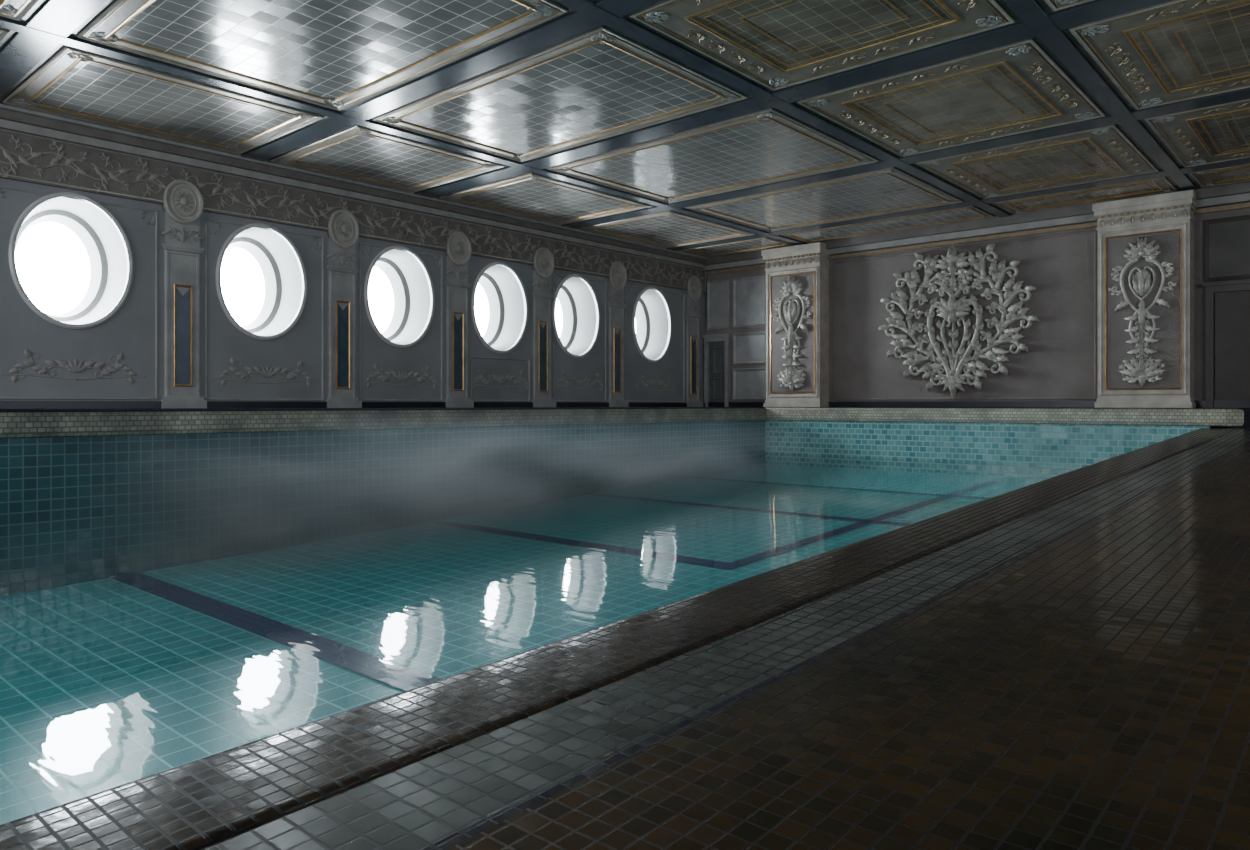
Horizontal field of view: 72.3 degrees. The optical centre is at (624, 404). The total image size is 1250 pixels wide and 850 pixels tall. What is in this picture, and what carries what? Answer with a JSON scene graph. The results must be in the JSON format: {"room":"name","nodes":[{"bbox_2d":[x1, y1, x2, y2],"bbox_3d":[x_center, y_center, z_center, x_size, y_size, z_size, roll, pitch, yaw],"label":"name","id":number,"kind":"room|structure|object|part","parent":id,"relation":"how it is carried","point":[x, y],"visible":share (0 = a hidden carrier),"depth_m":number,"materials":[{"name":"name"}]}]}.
{"room":"indoor swimming pool","nodes":[
{"label":"indoor swimming pool","id":0,"kind":"room"},
{"bbox_2d":[0,178,704,402],"bbox_3d":[-4.776,-1.480,10.692,0.001,3.240,19.650,0,0,42],"label":"wall","id":1,"kind":"structure","parent":0,"point":[130,331],"depth_m":11.14,"materials":[{"name":"grey paint"}]},
{"bbox_2d":[8,192,132,328],"bbox_3d":[-6.264,-1.565,9.547,0.775,1.480,1.180,0,0,42],"label":"window","id":2,"kind":"structure","parent":1,"relation":"in","point":[71,260],"depth_m":9.75,"materials":[{"name":"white glass"}]},
{"bbox_3d":[-6.546,-1.565,9.797,0.001,1.060,0.760,0,0,42],"label":"glass","id":3,"kind":"part","parent":2,"relation":"part of","materials":[{"name":"white glass"}]},
{"bbox_3d":[-6.464,-1.565,9.724,0.240,1.150,0.850,0,0,42],"label":"frame","id":4,"kind":"part","parent":2,"relation":"part of","materials":[{"name":"white paint"}]},
{"bbox_2d":[0,349,144,383],"bbox_3d":[-5.980,-0.412,9.321,0.016,0.357,1.398,0,0,42],"label":"scroll ornament","id":5,"kind":"object","parent":1,"relation":"attached to","point":[72,367],"visible":1,"depth_m":9.29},
{"bbox_2d":[0,185,157,399],"bbox_3d":[-5.981,-1.160,9.322,0.018,2.200,1.660,0,0,42],"label":"trim","id":6,"kind":"structure","parent":1,"relation":"attached to","point":[155,220],"depth_m":9.85,"materials":[{"name":"grey paint"}]},
{"bbox_2d":[159,179,206,407],"bbox_3d":[-5.220,-1.310,10.117,0.100,2.700,0.500,0,0,42],"label":"pilaster","id":7,"kind":"object","parent":1,"relation":"attached to","point":[183,205],"visible":1,"depth_m":10.11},
{"bbox_3d":[-5.226,-0.820,10.123,0.022,1.200,0.210,0,0,42],"label":"inlay frame","id":8,"kind":"part","parent":7,"relation":"part of","materials":[{"name":"gold metal"}]},
{"bbox_2d":[215,223,306,339],"bbox_3d":[-4.870,-1.565,11.117,0.775,1.480,1.180,0,0,42],"label":"window","id":9,"kind":"structure","parent":1,"relation":"in","point":[261,278],"depth_m":11.35,"materials":[{"name":"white glass"}]},
{"bbox_3d":[-5.152,-1.565,11.368,0.001,1.060,0.760,0,0,42],"label":"glass","id":10,"kind":"part","parent":9,"relation":"part of","materials":[{"name":"white glass"}]},
{"bbox_3d":[-5.070,-1.565,11.294,0.240,1.150,0.850,0,0,42],"label":"frame","id":11,"kind":"part","parent":9,"relation":"part of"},
{"bbox_2d":[205,218,323,400],"bbox_3d":[-4.560,-1.160,10.922,0.018,2.200,1.540,0,0,42],"label":"trim","id":12,"kind":"structure","parent":1,"relation":"attached to","point":[315,237],"depth_m":10.75,"materials":[{"name":"grey paint"}]},
{"bbox_2d":[211,357,318,386],"bbox_3d":[-4.559,-0.412,10.921,0.016,0.357,1.398,0,0,42],"label":"scroll ornament","id":13,"kind":"object","parent":1,"relation":"attached to","point":[267,373],"visible":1,"depth_m":10.89,"materials":[{"name":"grey paint"}]},
{"bbox_2d":[325,209,361,407],"bbox_3d":[-3.839,-1.310,11.672,0.100,2.700,0.500,0,0,42],"label":"pilaster","id":14,"kind":"object","parent":1,"relation":"attached to","point":[343,226],"visible":1,"depth_m":11.66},
{"bbox_3d":[-3.845,-0.820,11.678,0.022,1.200,0.210,0,0,42],"label":"inlay frame","id":15,"kind":"part","parent":14,"relation":"part of","materials":[{"name":"gold metal"}]},
{"bbox_2d":[0,401,704,408],"bbox_3d":[-4.786,-0.003,10.635,0.060,0.085,19.550,0,0,42],"label":"baseboard","id":16,"kind":"structure","parent":1,"relation":"attached to","point":[3,404],"depth_m":10.86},
{"bbox_2d":[0,109,705,268],"bbox_3d":[-4.745,-2.960,10.598,0.170,0.080,19.550,0,0,42],"label":"trim","id":17,"kind":"structure","parent":1,"relation":"attached to","point":[4,114],"depth_m":11.02,"materials":[{"name":"grey paint"}]},
{"bbox_2d":[0,128,706,292],"bbox_3d":[-4.790,-2.590,10.638,0.050,0.500,19.550,0,0,42],"label":"trim","id":18,"kind":"structure","parent":1,"relation":"attached to","point":[38,145],"depth_m":11.01,"materials":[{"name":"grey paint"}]},
{"bbox_2d":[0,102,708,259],"bbox_3d":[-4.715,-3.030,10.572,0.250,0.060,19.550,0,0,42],"label":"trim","id":19,"kind":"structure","parent":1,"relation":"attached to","point":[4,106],"depth_m":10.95,"materials":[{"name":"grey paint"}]},
{"bbox_2d":[361,364,436,388],"bbox_3d":[-3.224,-0.412,12.424,0.016,0.357,1.398,0,0,42],"label":"scroll ornament","id":20,"kind":"object","parent":1,"relation":"attached to","point":[402,377],"visible":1,"depth_m":12.39,"materials":[{"name":"grey paint"}]},
{"bbox_2d":[364,245,434,347],"bbox_3d":[-3.522,-1.565,12.635,0.775,1.480,1.180,0,0,42],"label":"window","id":21,"kind":"structure","parent":1,"relation":"in","point":[399,297],"depth_m":12.89,"materials":[{"name":"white glass"}]},
{"bbox_3d":[-3.804,-1.565,12.886,0.001,1.060,0.760,0,0,42],"label":"glass","id":22,"kind":"part","parent":21,"relation":"part of","materials":[{"name":"white glass"}]},
{"bbox_3d":[-3.722,-1.565,12.813,0.240,1.150,0.850,0,0,42],"label":"frame","id":23,"kind":"part","parent":21,"relation":"part of","materials":[{"name":"white"}]},
{"bbox_2d":[359,243,442,400],"bbox_3d":[-3.225,-1.160,12.425,0.018,2.200,1.400,0,0,42],"label":"trim","id":24,"kind":"structure","parent":1,"relation":"attached to","point":[360,244],"depth_m":12.33,"materials":[{"name":"grey paint"}]},
{"bbox_2d":[443,231,473,407],"bbox_3d":[-2.550,-1.310,13.123,0.100,2.700,0.500,0,0,42],"label":"pilaster","id":25,"kind":"object","parent":1,"relation":"attached to","point":[459,249],"visible":1,"depth_m":13.11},
{"bbox_3d":[-2.557,-0.820,13.129,0.022,1.200,0.210,0,0,42],"label":"inlay frame","id":26,"kind":"part","parent":25,"relation":"part of","materials":[{"name":"gold metal"}]},
{"bbox_2d":[468,368,528,390],"bbox_3d":[-1.993,-0.412,13.811,0.016,0.357,1.398,0,0,42],"label":"scroll ornament","id":27,"kind":"object","parent":1,"relation":"attached to","point":[500,379],"visible":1,"depth_m":13.78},
{"bbox_2d":[471,262,527,353],"bbox_3d":[-2.280,-1.565,14.033,0.775,1.480,1.180,0,0,42],"label":"window","id":28,"kind":"structure","parent":1,"relation":"in","point":[499,303],"depth_m":14.29,"materials":[{"name":"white glass"}]},
{"bbox_3d":[-2.563,-1.565,14.284,0.001,1.060,0.760,0,0,42],"label":"glass","id":29,"kind":"part","parent":28,"relation":"part of","materials":[{"name":"white glass"}]},
{"bbox_3d":[-2.481,-1.565,14.211,0.240,1.150,0.850,0,0,42],"label":"frame","id":30,"kind":"part","parent":28,"relation":"part of","materials":[{"name":"white"}]},
{"bbox_2d":[471,356,529,400],"bbox_3d":[-1.994,-0.410,13.812,0.018,0.700,1.230,0,0,42],"label":"trim","id":31,"kind":"structure","parent":1,"relation":"attached to","point":[528,360],"depth_m":13.90,"materials":[{"name":"grey paint"}]},
{"bbox_2d":[530,247,555,406],"bbox_3d":[-1.375,-1.310,14.447,0.100,2.700,0.500,0,0,42],"label":"pilaster","id":32,"kind":"object","parent":1,"relation":"attached to","point":[543,265],"visible":1,"depth_m":14.43,"materials":[{"name":"grey paint"}]},
{"bbox_3d":[-1.382,-0.820,14.453,0.022,1.200,0.210,0,0,42],"label":"inlay frame","id":33,"kind":"part","parent":32,"relation":"part of","materials":[{"name":"gold metal"}]},
{"bbox_2d":[552,274,599,357],"bbox_3d":[-1.125,-1.565,15.335,0.775,1.480,1.180,0,0,42],"label":"window","id":34,"kind":"structure","parent":1,"relation":"in","point":[575,306],"depth_m":15.58,"materials":[{"name":"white glass"}]},
{"bbox_3d":[-1.408,-1.565,15.585,0.001,1.060,0.760,0,0,42],"label":"glass","id":35,"kind":"part","parent":34,"relation":"part of","materials":[{"name":"white glass"}]},
{"bbox_3d":[-1.325,-1.565,15.512,0.240,1.150,0.850,0,0,42],"label":"frame","id":36,"kind":"part","parent":34,"relation":"part of","materials":[{"name":"white"}]},
{"bbox_2d":[552,371,604,391],"bbox_3d":[-0.784,-0.412,15.172,0.016,0.357,1.398,0,0,42],"label":"scroll ornament","id":37,"kind":"object","parent":1,"relation":"attached to","point":[580,382],"visible":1,"depth_m":15.17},
{"bbox_2d":[553,273,605,401],"bbox_3d":[-0.785,-1.160,15.173,0.018,2.200,1.330,0,0,42],"label":"trim","id":38,"kind":"structure","parent":1,"relation":"attached to","point":[558,275],"depth_m":15.25,"materials":[{"name":"grey paint"}]},
{"bbox_2d":[607,261,628,406],"bbox_3d":[-0.134,-1.310,15.845,0.100,2.700,0.500,0,0,42],"label":"pilaster","id":39,"kind":"object","parent":1,"relation":"attached to","point":[618,274],"visible":1,"depth_m":15.82,"materials":[{"name":"grey stone"}]},
{"bbox_3d":[-0.141,-0.820,15.851,0.022,1.200,0.210,0,0,42],"label":"inlay frame","id":40,"kind":"part","parent":39,"relation":"part of","materials":[{"name":"gold metal"}]},
{"bbox_2d":[632,286,671,362],"bbox_3d":[0.262,-1.565,16.897,0.775,1.480,1.180,0,0,42],"label":"window","id":41,"kind":"structure","parent":1,"relation":"in","point":[651,317],"depth_m":17.12,"materials":[{"name":"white glass"}]},
{"bbox_3d":[0.062,-1.565,17.075,0.240,1.150,0.850,0,0,42],"label":"frame","id":42,"kind":"part","parent":41,"relation":"part of","materials":[{"name":"white"}]},
{"bbox_2d":[625,285,684,401],"bbox_3d":[0.612,-1.160,16.747,0.018,2.200,1.800,0,0,42],"label":"trim","id":43,"kind":"structure","parent":1,"relation":"attached to","point":[630,286],"depth_m":16.63,"materials":[{"name":"grey paint"}]},
{"bbox_2d":[633,375,677,392],"bbox_3d":[0.613,-0.412,16.746,0.016,0.357,1.398,0,0,42],"label":"scroll ornament","id":44,"kind":"object","parent":1,"relation":"attached to","point":[656,384],"visible":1,"depth_m":16.72,"materials":[{"name":"grey paint"}]},
{"bbox_2d":[685,275,702,406],"bbox_3d":[1.420,-1.310,17.595,0.100,2.700,0.500,0,0,42],"label":"pilaster","id":45,"kind":"object","parent":1,"relation":"attached to","point":[694,291],"visible":1,"depth_m":17.57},
{"bbox_3d":[1.413,-0.820,17.601,0.022,1.200,0.210,0,0,42],"label":"inlay frame","id":46,"kind":"part","parent":45,"relation":"part of","materials":[{"name":"gold metal"}]},
{"bbox_2d":[0,0,1200,244],"bbox_3d":[0.676,-3.125,5.785,14.870,0.150,19.750,0,0,42],"label":"ceiling","id":47,"kind":"structure","parent":0,"point":[40,3],"depth_m":7.90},
{"bbox_2d":[0,27,9,40],"bbox_3d":[-6.600,-3.038,6.649,2.000,0.025,2.580,0,0,42],"label":"ceiling panel","id":48,"kind":"object","parent":47,"relation":"attached to","point":[3,32],"visible":1,"depth_m":6.97,"materials":[{"name":"tile"}]},
{"bbox_2d":[0,0,38,20],"bbox_3d":[-4.375,-3.038,4.674,3.350,0.025,2.580,0,0,42],"label":"ceiling panel","id":49,"kind":"object","parent":47,"relation":"attached to","point":[13,9],"visible":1,"depth_m":6.54,"materials":[{"name":"tile"}]},
{"bbox_2d":[0,0,106,96],"bbox_3d":[-1.116,-3.037,3.766,14.670,0.026,0.280,0,0,42],"label":"trim","id":50,"kind":"structure","parent":47,"relation":"attached to","point":[22,52],"depth_m":7.02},
{"bbox_2d":[2,45,324,153],"bbox_3d":[-4.698,-3.038,8.791,2.000,0.025,2.370,0,0,42],"label":"ceiling panel","id":51,"kind":"object","parent":47,"relation":"attached to","point":[76,83],"visible":1,"depth_m":8.60,"materials":[{"name":"tile"}]},
{"bbox_2d":[77,0,568,110],"bbox_3d":[-2.473,-3.038,6.816,3.350,0.025,2.370,0,0,42],"label":"ceiling panel","id":52,"kind":"object","parent":47,"relation":"attached to","point":[338,55],"visible":1,"depth_m":7.06,"materials":[{"name":"tile"}]},
{"bbox_2d":[270,125,505,191],"bbox_3d":[-2.962,-3.038,10.747,2.000,0.025,2.100,0,0,42],"label":"ceiling panel","id":53,"kind":"object","parent":47,"relation":"attached to","point":[356,152],"visible":1,"depth_m":10.65,"materials":[{"name":"tile"}]},
{"bbox_2d":[0,16,807,244],"bbox_3d":[-2.962,-3.035,9.015,0.160,0.030,19.550,0,0,42],"label":"trim","id":54,"kind":"structure","parent":47,"relation":"attached to","point":[6,23],"depth_m":8.83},
{"bbox_2d":[241,0,661,161],"bbox_3d":[0.713,-3.037,5.826,14.670,0.026,0.280,0,0,42],"label":"ceiling beam","id":55,"kind":"structure","parent":47,"relation":"attached to","point":[574,23],"depth_m":7.79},
{"bbox_2d":[439,172,652,224],"bbox_3d":[-1.143,-3.038,12.796,2.000,0.025,2.500,0,0,42],"label":"ceiling panel","id":56,"kind":"object","parent":47,"relation":"attached to","point":[530,195],"visible":0.99,"depth_m":12.71,"materials":[{"name":"tile"}]},
{"bbox_2d":[372,25,747,161],"bbox_3d":[-0.737,-3.038,8.772,3.350,0.025,2.100,0,0,42],"label":"ceiling panel","id":57,"kind":"object","parent":47,"relation":"attached to","point":[598,83],"visible":1,"depth_m":8.54,"materials":[{"name":"tile"}]},
{"bbox_2d":[579,210,755,247],"bbox_3d":[0.763,-3.038,14.942,2.000,0.025,2.440,0,0,42],"label":"ceiling panel","id":58,"kind":"object","parent":47,"relation":"attached to","point":[667,229],"visible":1,"depth_m":14.85,"materials":[{"name":"tile"}]},
{"bbox_2d":[547,108,878,202],"bbox_3d":[1.082,-3.038,10.821,3.350,0.025,2.500,0,0,42],"label":"ceiling panel","id":59,"kind":"object","parent":47,"relation":"attached to","point":[766,146],"visible":1,"depth_m":10.63,"materials":[{"name":"tile"}]},
{"bbox_2d":[679,237,794,256],"bbox_3d":[2.140,-3.038,16.494,2.000,0.025,0.990,0,0,42],"label":"ceiling panel","id":60,"kind":"object","parent":47,"relation":"attached to","point":[766,242],"visible":1,"depth_m":16.48,"materials":[{"name":"tile"}]},
{"bbox_2d":[555,0,1010,217],"bbox_3d":[-0.236,-3.035,6.595,0.160,0.030,19.550,0,0,42],"label":"trim","id":61,"kind":"structure","parent":47,"relation":"attached to","point":[623,25],"depth_m":8.17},
{"bbox_2d":[414,0,1171,197],"bbox_3d":[2.379,-3.037,7.703,14.670,0.026,0.320,0,0,42],"label":"ceiling beam","id":62,"kind":"structure","parent":47,"relation":"attached to","point":[1095,10],"depth_m":8.04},
{"bbox_2d":[629,0,1014,90],"bbox_3d":[1.562,-3.038,6.730,2.220,0.025,2.100,0,0,42],"label":"ceiling panel","id":63,"kind":"object","parent":47,"relation":"attached to","point":[775,44],"visible":1,"depth_m":6.89,"materials":[{"name":"tile"}]},
{"bbox_2d":[685,167,963,231],"bbox_3d":[2.987,-3.038,12.967,3.350,0.025,2.440,0,0,42],"label":"ceiling panel","id":64,"kind":"object","parent":47,"relation":"attached to","point":[889,190],"visible":1,"depth_m":12.79,"materials":[{"name":"tile"}]},
{"bbox_2d":[782,206,993,242],"bbox_3d":[4.365,-3.038,14.518,3.350,0.025,0.990,0,0,42],"label":"ceiling panel","id":65,"kind":"object","parent":47,"relation":"attached to","point":[968,213],"visible":1,"depth_m":14.41,"materials":[{"name":"tile"}]},
{"bbox_2d":[561,88,1249,228],"bbox_3d":[4.318,-3.037,9.887,14.670,0.026,0.300,0,0,42],"label":"trim","id":66,"kind":"structure","parent":47,"relation":"attached to","point":[1242,94],"depth_m":10.17,"materials":[{"name":"paint"}]},
{"bbox_2d":[797,38,1105,156],"bbox_3d":[3.381,-3.038,8.779,2.220,0.025,2.500,0,0,42],"label":"ceiling panel","id":67,"kind":"object","parent":47,"relation":"attached to","point":[1017,87],"visible":1,"depth_m":8.57,"materials":[{"name":"tile"}]},
{"bbox_2d":[666,157,1249,250],"bbox_3d":[6.190,-3.037,11.995,14.670,0.026,0.280,0,0,42],"label":"trim","id":68,"kind":"structure","parent":47,"relation":"attached to","point":[1161,173],"depth_m":12.64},
{"bbox_2d":[915,124,1158,198],"bbox_3d":[5.287,-3.038,10.925,2.220,0.025,2.440,0,0,42],"label":"ceiling panel","id":69,"kind":"object","parent":47,"relation":"attached to","point":[1102,153],"visible":1,"depth_m":10.81,"materials":[{"name":"tile"}]},
{"bbox_2d":[1044,0,1092,10],"bbox_3d":[3.765,-3.038,4.775,3.110,0.025,2.100,0,0,42],"label":"ceiling panel","id":70,"kind":"object","parent":47,"relation":"attached to","point":[1055,5],"visible":1,"depth_m":6.46,"materials":[{"name":"tile"}]},
{"bbox_2d":[993,177,1177,213],"bbox_3d":[6.665,-3.038,12.477,2.220,0.025,0.990,0,0,42],"label":"ceiling panel","id":71,"kind":"object","parent":47,"relation":"attached to","point":[1159,185],"visible":1,"depth_m":12.42,"materials":[{"name":"tile"}]},
{"bbox_2d":[1003,0,1196,190],"bbox_3d":[1.637,-3.035,4.932,0.160,0.030,19.550,0,0,42],"label":"trim","id":72,"kind":"structure","parent":47,"relation":"attached to","point":[1030,12],"depth_m":7.97,"materials":[{"name":"paint"}]},
{"bbox_2d":[1069,0,1249,109],"bbox_3d":[5.584,-3.038,6.824,3.110,0.025,2.500,0,0,42],"label":"ceiling panel","id":73,"kind":"object","parent":47,"relation":"attached to","point":[1173,51],"visible":1,"depth_m":7.30,"materials":[{"name":"tile"}]},
{"bbox_2d":[1144,99,1249,166],"bbox_3d":[7.489,-3.038,8.970,3.110,0.025,2.440,0,0,42],"label":"ceiling panel","id":74,"kind":"object","parent":47,"relation":"attached to","point":[1221,132],"visible":1,"depth_m":9.55,"materials":[{"name":"tile"}]},
{"bbox_2d":[1190,164,1249,187],"bbox_3d":[8.867,-3.038,10.522,3.110,0.025,0.990,0,0,42],"label":"ceiling panel","id":75,"kind":"object","parent":47,"relation":"attached to","point":[1240,173],"visible":1,"depth_m":11.34,"materials":[{"name":"tile"}]},
{"bbox_2d":[0,407,1249,427],"bbox_3d":[0.676,0.290,5.785,14.670,0.500,19.550,0,0,42],"label":"floor","id":76,"kind":"structure","parent":0,"point":[498,407],"depth_m":9.78,"materials":[{"name":"tile"}]},
{"bbox_2d":[0,408,1243,849],"bbox_3d":[-0.836,0.990,5.456,6.185,1.900,16.050,0,0,42],"label":"swimming pool","id":77,"kind":"object","parent":76,"relation":"in","point":[216,626],"visible":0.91,"depth_m":6.03,"materials":[{"name":"tile"}]},
{"bbox_2d":[761,242,828,406],"bbox_3d":[3.235,-1.475,16.266,1.260,3.030,0.477,0,0,42],"label":"wall column","id":78,"kind":"structure","parent":76,"relation":"on","point":[797,276],"depth_m":16.07,"materials":[{"name":"beige stone"}]},
{"bbox_3d":[3.159,-1.350,16.179,0.910,2.210,0.001,0,0,42],"label":"column panel","id":79,"kind":"part","parent":78,"relation":"part of","materials":[{"name":"grey stone"}]},
{"bbox_2d":[1092,190,1196,407],"bbox_3d":[7.543,-1.475,12.441,1.260,3.030,0.477,0,0,42],"label":"wall column","id":80,"kind":"structure","parent":76,"relation":"on","point":[1145,245],"depth_m":12.30,"materials":[{"name":"beige stone"}]},
{"bbox_3d":[7.466,-1.350,12.355,0.910,2.210,0.001,0,0,42],"label":"column panel","id":81,"kind":"part","parent":80,"relation":"part of","materials":[{"name":"grey stone"}]},
{"bbox_2d":[200,428,1249,849],"bbox_3d":[3.078,0.604,1.640,5.575,0.711,16.540,0,0,42],"label":"pool edge","id":82,"kind":"structure","parent":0,"point":[1073,673],"depth_m":1.80,"materials":[{"name":"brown tile"}]},
{"bbox_2d":[705,202,1249,401],"bbox_3d":[7.216,-1.380,13.151,14.870,3.440,0.150,0,0,42],"label":"wall","id":83,"kind":"structure","parent":0,"point":[1059,360],"depth_m":13.98,"materials":[{"name":"grey paint"}]},
{"bbox_2d":[702,333,731,406],"bbox_3d":[1.895,-0.710,17.701,0.670,1.500,0.110,0,0,42],"label":"door","id":84,"kind":"structure","parent":83,"relation":"in","point":[716,346],"depth_m":17.71,"materials":[{"name":"grey wood"}]},
{"bbox_2d":[707,275,765,399],"bbox_3d":[2.261,-1.340,17.420,1.450,2.480,0.045,0,0,42],"label":"trim","id":85,"kind":"structure","parent":83,"relation":"attached to","point":[749,293],"depth_m":17.29,"materials":[{"name":"grey paint"}]},
{"bbox_2d":[878,244,1038,399],"bbox_3d":[5.494,-1.397,14.382,2.681,2.620,0.286,0,0,42],"label":"wall ornament","id":86,"kind":"object","parent":83,"relation":"attached to","point":[950,310],"visible":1,"depth_m":14.33,"materials":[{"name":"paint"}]},
{"bbox_2d":[833,229,1096,400],"bbox_3d":[5.545,-1.380,14.514,4.420,2.600,0.030,0,0,42],"label":"trim","id":87,"kind":"structure","parent":83,"relation":"attached to","point":[1094,231],"depth_m":14.16,"materials":[{"name":"grey paint"}]},
{"bbox_2d":[703,181,1249,265],"bbox_3d":[7.093,-2.975,13.012,14.670,0.150,0.220,0,0,42],"label":"trim","id":88,"kind":"structure","parent":83,"relation":"attached to","point":[1241,187],"depth_m":14.05,"materials":[{"name":"grey paint"}]},
{"bbox_2d":[703,401,1249,407],"bbox_3d":[7.146,-0.010,13.072,14.670,0.100,0.060,0,0,42],"label":"baseboard","id":89,"kind":"structure","parent":83,"relation":"attached to","point":[1027,404],"depth_m":14.13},
{"bbox_2d":[704,193,1249,274],"bbox_3d":[7.126,-2.850,13.050,14.670,0.100,0.120,0,0,42],"label":"trim","id":90,"kind":"structure","parent":83,"relation":"attached to","point":[1241,198],"depth_m":14.15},
{"bbox_2d":[1203,279,1249,407],"bbox_3d":[8.670,-0.840,11.686,1.290,1.760,0.110,0,0,42],"label":"door","id":91,"kind":"structure","parent":83,"relation":"in","point":[1227,302],"depth_m":11.94,"materials":[{"name":"grey wood"}]},
{"bbox_2d":[1204,215,1249,281],"bbox_3d":[9.488,-1.390,11.003,3.420,2.460,0.045,0,0,42],"label":"wall panel","id":92,"kind":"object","parent":83,"relation":"attached to","point":[1226,240],"depth_m":11.97,"materials":[{"name":"grey paint"}]}
]}

